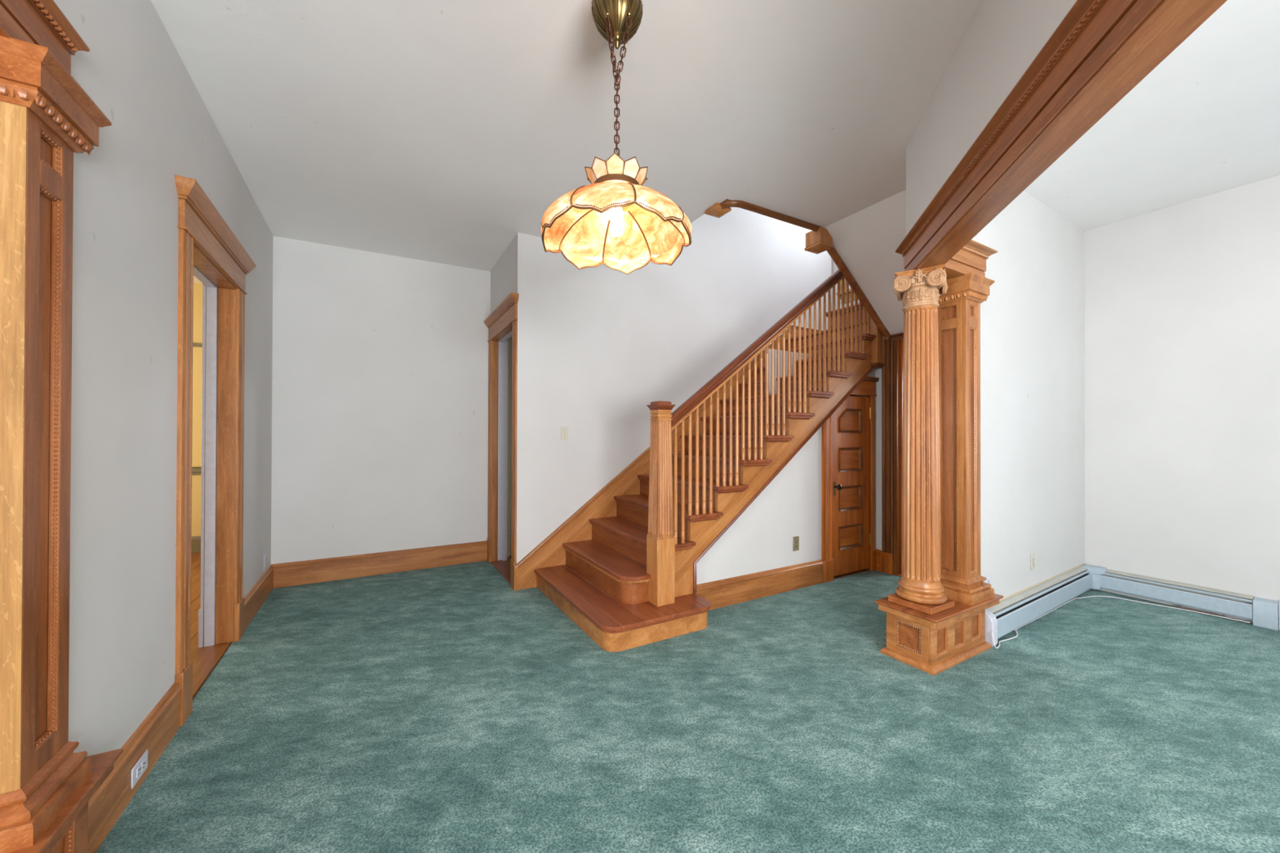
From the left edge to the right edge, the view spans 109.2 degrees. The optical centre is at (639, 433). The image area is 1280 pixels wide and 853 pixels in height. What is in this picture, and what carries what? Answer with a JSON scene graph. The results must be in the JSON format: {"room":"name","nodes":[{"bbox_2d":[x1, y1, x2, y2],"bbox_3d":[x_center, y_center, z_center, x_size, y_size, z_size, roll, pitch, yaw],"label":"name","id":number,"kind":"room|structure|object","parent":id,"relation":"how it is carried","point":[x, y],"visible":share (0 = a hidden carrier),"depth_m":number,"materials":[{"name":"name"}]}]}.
{"room":"historic interior","nodes":[
{"label":"historic interior","id":0,"kind":"room"},
{"bbox_2d":[53,0,272,756],"bbox_3d":[-1.211,-0.251,0.397,0.140,3.140,8.300,0,0,-30],"label":"wall","id":1,"kind":"structure","parent":0,"point":[126,208],"depth_m":1.69,"materials":[{"name":"paint"}]},
{"bbox_2d":[0,0,89,74],"bbox_3d":[-0.840,-1.039,-0.266,0.271,0.182,3.530,0,0,-30],"label":"header beam","id":2,"kind":"structure","parent":1,"relation":"attached to","point":[42,23],"depth_m":1.17,"materials":[{"name":"brown wood"}]},
{"bbox_2d":[88,682,182,852],"bbox_3d":[-1.887,1.222,1.711,0.024,0.205,0.802,0,0,-30],"label":"baseboard","id":3,"kind":"structure","parent":1,"relation":"attached to","point":[158,728],"depth_m":1.64,"materials":[{"name":"brown wood"}]},
{"bbox_2d":[130,749,147,789],"bbox_3d":[-1.863,1.248,1.695,0.008,0.070,0.128,0,0,-30],"label":"outlet","id":4,"kind":"object","parent":1,"relation":"attached to","point":[141,765],"visible":1,"depth_m":1.68,"materials":[{"name":"white plastic"}]},
{"bbox_2d":[136,764,140,777],"bbox_3d":[-1.851,1.248,1.679,0.003,0.033,0.028,0,0,-30],"label":"receptacle","id":5,"kind":"object","parent":4,"relation":"attached to","point":[138,766],"depth_m":1.67,"materials":[{"name":"white plastic"}]},
{"bbox_2d":[141,758,145,771],"bbox_3d":[-1.871,1.248,1.713,0.003,0.033,0.028,0,0,-30],"label":"receptacle","id":6,"kind":"object","parent":4,"relation":"attached to","point":[143,760],"depth_m":1.71,"materials":[{"name":"white plastic"}]},
{"bbox_2d":[174,174,256,726],"bbox_3d":[-2.413,0.090,2.508,0.231,2.475,1.198,0,0,-30],"label":"door frame","id":7,"kind":"structure","parent":1,"relation":"in","point":[209,251],"depth_m":2.82,"materials":[{"name":"brown wood"}]},
{"bbox_2d":[244,564,273,631],"bbox_3d":[-2.899,1.228,3.457,0.024,0.205,1.033,0,0,-30],"label":"baseboard","id":8,"kind":"structure","parent":1,"relation":"attached to","point":[255,598],"depth_m":3.40,"materials":[{"name":"brown wood"}]},
{"bbox_2d":[263,552,266,571],"bbox_3d":[-3.049,1.047,3.702,0.008,0.135,0.085,0,0,-30],"label":"outlet","id":9,"kind":"object","parent":1,"relation":"attached to","point":[265,554],"visible":1,"depth_m":3.69,"materials":[{"name":"white plastic"}]},
{"bbox_2d":[191,283,202,536],"bbox_3d":[-4.186,-0.224,3.035,3.000,3.100,4.550,0,0,-30],"label":"wall","id":10,"kind":"structure","parent":0,"point":[197,287],"depth_m":5.11,"materials":[{"name":"paint"}]},
{"bbox_2d":[191,536,200,553],"bbox_3d":[-5.390,1.242,4.858,2.540,0.180,0.018,0,0,-30],"label":"baseboard","id":11,"kind":"structure","parent":10,"relation":"attached to","point":[196,540],"depth_m":5.09,"materials":[{"name":"beige wood"}]},
{"bbox_2d":[191,466,201,475],"bbox_3d":[-5.384,0.417,4.856,2.540,0.090,0.034,0,0,-30],"label":"chair rail","id":12,"kind":"object","parent":10,"relation":"attached to","point":[195,470],"depth_m":5.09,"materials":[{"name":"beige wood"}]},
{"bbox_2d":[192,342,202,346],"bbox_3d":[-5.384,-0.998,4.868,2.540,0.040,0.022,0,0,-30],"label":"rail","id":13,"kind":"object","parent":10,"relation":"attached to","point":[194,344],"depth_m":5.10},
{"bbox_2d":[271,235,490,564],"bbox_3d":[-2.372,-0.247,4.457,1.925,3.168,0.120,0,0,-30],"label":"wall","id":14,"kind":"structure","parent":0,"point":[380,362],"depth_m":4.31,"materials":[{"name":"paint"}]},
{"bbox_2d":[271,540,487,588],"bbox_3d":[-2.393,1.234,4.357,1.803,0.205,0.024,0,0,-30],"label":"baseboard","id":15,"kind":"structure","parent":14,"relation":"attached to","point":[324,570],"depth_m":4.29,"materials":[{"name":"brown wood"}]},
{"bbox_2d":[490,236,515,313],"bbox_3d":[-1.303,-0.260,4.432,0.100,3.200,0.996,0,0,-30],"label":"wall","id":16,"kind":"structure","parent":0,"point":[503,273],"depth_m":4.35,"materials":[{"name":"paint"}]},
{"bbox_2d":[484,292,519,590],"bbox_3d":[-1.281,0.076,4.385,0.227,2.528,1.154,0,0,-30],"label":"door frame","id":17,"kind":"structure","parent":16,"relation":"in","point":[501,323],"depth_m":4.74,"materials":[{"name":"brown wood"}]},
{"bbox_2d":[507,336,511,557],"bbox_3d":[-0.680,-0.206,4.907,1.455,3.100,1.110,0,0,-30],"label":"wall","id":18,"kind":"structure","parent":0,"point":[509,351],"depth_m":4.95,"materials":[{"name":"beige paint"}]},
{"bbox_2d":[515,207,832,564],"bbox_3d":[0.790,-1.502,5.026,4.305,5.700,0.083,0,0,-30],"label":"wall","id":19,"kind":"structure","parent":0,"point":[597,345],"depth_m":4.41,"materials":[{"name":"paint"}]},
{"bbox_2d":[560,426,568,439],"bbox_3d":[-0.680,-0.002,4.112,0.070,0.118,0.013,0,0,-30],"label":"light switch","id":20,"kind":"object","parent":19,"relation":"attached to","point":[564,430],"visible":1,"depth_m":4.11,"materials":[{"name":"beige plastic"}]},
{"bbox_2d":[95,552,1279,852],"bbox_3d":[0.258,1.378,2.353,8.020,0.090,10.020,0,0,-30],"label":"floor","id":21,"kind":"structure","parent":0,"point":[453,708],"depth_m":2.01,"materials":[{"name":"green carpet"}]},
{"bbox_2d":[513,269,884,652],"bbox_3d":[1.298,-0.390,3.960,4.264,3.466,2.413,0,0,-30],"label":"staircase","id":22,"kind":"structure","parent":21,"relation":"on","point":[622,567],"depth_m":3.67,"materials":[{"name":"brown wood"}]},
{"bbox_2d":[874,593,1003,675],"bbox_3d":[1.867,1.182,2.828,0.792,0.315,0.356,0,0,-30],"label":"pedestal","id":23,"kind":"object","parent":21,"relation":"on","point":[934,644],"visible":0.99,"depth_m":2.66,"materials":[{"name":"brown wood"}]},
{"bbox_2d":[888,264,954,614],"bbox_3d":[1.685,0.033,2.731,0.304,1.980,0.304,0,0,-44],"label":"column","id":24,"kind":"structure","parent":23,"relation":"on","point":[920,588],"depth_m":2.66,"materials":[{"name":"brown wood"}]},
{"bbox_2d":[937,272,995,605],"bbox_3d":[2.023,0.033,2.913,0.290,1.984,0.310,0,0,-30],"label":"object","id":25,"kind":"object","parent":23,"relation":"on","point":[959,308],"visible":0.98,"depth_m":2.85,"materials":[{"name":"brown wood"}]},
{"bbox_2d":[991,595,1249,648],"bbox_3d":[3.191,1.294,3.326,2.151,0.100,0.640,0,0,-10],"label":"power cord","id":26,"kind":"object","parent":21,"relation":"on","point":[1090,596],"visible":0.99,"depth_m":3.40,"materials":[{"name":"white plastic"}]},
{"bbox_2d":[1080,564,1279,631],"bbox_3d":[4.112,1.246,3.526,0.130,0.205,1.002,0,0,-30],"label":"baseboard heater","id":27,"kind":"object","parent":21,"relation":"on","point":[1263,612],"visible":0.88,"depth_m":3.44,"materials":[{"name":"metal"}]},
{"bbox_2d":[1173,604,1243,621],"bbox_3d":[4.228,1.334,3.398,0.036,0.024,0.343,0,0,-30],"label":"dust fluff","id":28,"kind":"object","parent":21,"relation":"on","point":[1177,606],"visible":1,"depth_m":3.40,"materials":[{"name":"grey"}]},
{"bbox_2d":[151,0,1279,284],"bbox_3d":[-0.411,-1.843,2.022,9.900,0.374,10.300,0,0,-30],"label":"ceiling","id":29,"kind":"structure","parent":0,"point":[442,131],"depth_m":2.44,"materials":[{"name":"paint"}]},
{"bbox_2d":[541,0,692,274],"bbox_3d":[-0.089,-1.224,1.756,0.578,1.022,0.578,0,0,-30],"label":"pendant lamp","id":30,"kind":"object","parent":29,"relation":"hanging from","point":[617,222],"visible":1,"depth_m":1.76,"materials":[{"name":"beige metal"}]},
{"bbox_2d":[704,202,731,217],"bbox_3d":[0.605,-2.047,3.531,0.148,0.727,0.148,0,0,-30],"label":"newel post bottom","id":31,"kind":"object","parent":29,"relation":"attached to","point":[716,211],"visible":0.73,"depth_m":3.50,"materials":[{"name":"brown wood"}]},
{"bbox_2d":[719,199,891,339],"bbox_3d":[1.493,-1.352,3.971,2.069,0.883,0.237,0,0,-30],"label":"trim","id":32,"kind":"structure","parent":29,"relation":"attached to","point":[833,254],"depth_m":3.98,"materials":[{"name":"brown wood"}]},
{"bbox_2d":[804,226,833,253],"bbox_3d":[1.552,-1.657,3.947,0.168,0.182,0.168,0,0,-30],"label":"newel post bottom","id":33,"kind":"object","parent":29,"relation":"attached to","point":[820,241],"visible":0.96,"depth_m":3.90,"materials":[{"name":"brown wood"}]},
{"bbox_2d":[696,348,875,584],"bbox_3d":[1.256,0.195,4.242,2.370,2.300,0.600,0,0,-30],"label":"wall","id":34,"kind":"structure","parent":0,"point":[760,540],"depth_m":3.86,"materials":[{"name":"paint"}]},
{"bbox_2d":[694,559,823,610],"bbox_3d":[1.018,1.239,3.739,1.465,0.205,0.024,0,0,-30],"label":"baseboard","id":35,"kind":"structure","parent":34,"relation":"attached to","point":[738,589],"depth_m":3.71,"materials":[{"name":"brown wood"}]},
{"bbox_2d":[792,536,799,551],"bbox_3d":[1.355,0.956,3.944,0.074,0.125,0.008,0,0,-30],"label":"outlet","id":36,"kind":"object","parent":34,"relation":"attached to","point":[796,539],"visible":1,"depth_m":3.94,"materials":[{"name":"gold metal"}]},
{"bbox_2d":[821,376,879,582],"bbox_3d":[1.980,0.397,4.336,0.800,1.900,0.163,0,0,-30],"label":"door","id":37,"kind":"structure","parent":34,"relation":"in","point":[848,435],"depth_m":4.34,"materials":[{"name":"brown wood"}]},
{"bbox_2d":[832,260,858,310],"bbox_3d":[3.201,-2.497,4.990,0.120,3.700,2.405,0,0,-30],"label":"wall","id":38,"kind":"structure","parent":0,"point":[835,268],"depth_m":5.95,"materials":[{"name":"paint"}]},
{"bbox_2d":[836,277,858,303],"bbox_3d":[2.942,-2.560,5.317,0.120,1.770,1.390,0,0,-30],"label":"window","id":39,"kind":"structure","parent":38,"relation":"in","point":[845,280],"depth_m":5.81,"materials":[{"name":"brown wood"}]},
{"bbox_2d":[824,189,906,334],"bbox_3d":[2.255,-1.442,3.709,1.010,1.033,1.025,0,0,-30],"label":"wall","id":40,"kind":"structure","parent":0,"point":[867,240],"depth_m":3.83,"materials":[{"name":"paint"}]},
{"bbox_2d":[875,368,881,551],"bbox_3d":[2.664,0.198,4.076,0.120,2.300,1.260,0,0,-30],"label":"wall","id":41,"kind":"structure","parent":0,"point":[877,371],"depth_m":4.49,"materials":[{"name":"paint"}]},
{"bbox_2d":[875,548,880,571],"bbox_3d":[2.340,1.246,4.482,0.024,0.205,0.055,0,0,-30],"label":"baseboard","id":42,"kind":"structure","parent":41,"relation":"attached to","point":[877,551],"depth_m":4.47,"materials":[{"name":"brown wood"}]},
{"bbox_2d":[880,332,903,577],"bbox_3d":[2.956,0.204,4.193,0.842,2.290,1.050,0,0,-30],"label":"door","id":43,"kind":"structure","parent":41,"relation":"in","point":[891,554],"depth_m":4.35,"materials":[{"name":"brown wood"}]},
{"bbox_2d":[906,0,1076,235],"bbox_3d":[0.889,-1.524,-0.269,0.130,0.810,6.319,0,0,15],"label":"wall header","id":44,"kind":"structure","parent":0,"point":[1002,38],"depth_m":1.90,"materials":[{"name":"paint"}]},
{"bbox_2d":[895,0,1226,279],"bbox_3d":[0.993,-1.062,0.064,0.607,0.186,6.426,0,0,18],"label":"header beam","id":45,"kind":"structure","parent":44,"relation":"attached to","point":[1100,51],"depth_m":1.43,"materials":[{"name":"brown wood"}]},
{"bbox_2d":[975,191,1084,599],"bbox_3d":[3.017,-0.280,3.517,2.080,3.250,0.120,0,0,-32],"label":"wall","id":46,"kind":"structure","parent":0,"point":[1033,317],"depth_m":3.38,"materials":[{"name":"paint"}]},
{"bbox_2d":[985,574,990,583],"bbox_3d":[2.279,0.991,2.978,0.070,0.118,0.008,0,0,-32],"label":"outlet","id":47,"kind":"object","parent":46,"relation":"attached to","point":[988,577],"visible":0.3,"depth_m":2.98,"materials":[{"name":"white plastic"}]},
{"bbox_2d":[1030,552,1035,571],"bbox_3d":[2.916,0.955,3.374,0.074,0.125,0.008,0,0,-32],"label":"outlet","id":48,"kind":"object","parent":46,"relation":"attached to","point":[1033,555],"visible":1,"depth_m":3.37,"materials":[{"name":"white plastic"}]},
{"bbox_2d":[985,563,1092,647],"bbox_3d":[3.055,1.238,3.417,2.045,0.214,0.080,0,0,-32],"label":"baseboard heater","id":49,"kind":"object","parent":46,"relation":"attached to","point":[1013,611],"visible":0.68,"depth_m":3.26,"materials":[{"name":"metal"}]},
{"bbox_2d":[1084,174,1279,622],"bbox_3d":[5.120,-0.307,2.057,0.120,3.300,4.820,0,0,-30],"label":"wall","id":50,"kind":"structure","parent":0,"point":[1182,300],"depth_m":3.50,"materials":[{"name":"paint"}]},
{"bbox_3d":[-2.110,1.348,-1.344,3.413,0.079,5.600,0,0,-30],"label":"floor","id":51,"kind":"structure","parent":0,"visible":0},
{"bbox_2d":[9,748,123,852],"bbox_3d":[-1.622,1.163,0.905,0.494,0.315,0.999,0,0,-30],"label":"pedestal","id":52,"kind":"object","parent":51,"relation":"on","point":[68,833],"visible":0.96,"depth_m":1.30,"materials":[{"name":"brown wood"}]},
{"bbox_2d":[0,35,111,852],"bbox_3d":[-1.690,0.031,1.149,0.370,1.952,0.310,0,0,-30],"label":"pilaster","id":53,"kind":"object","parent":52,"relation":"on","point":[46,117],"visible":1,"depth_m":1.16,"materials":[{"name":"brown wood"}]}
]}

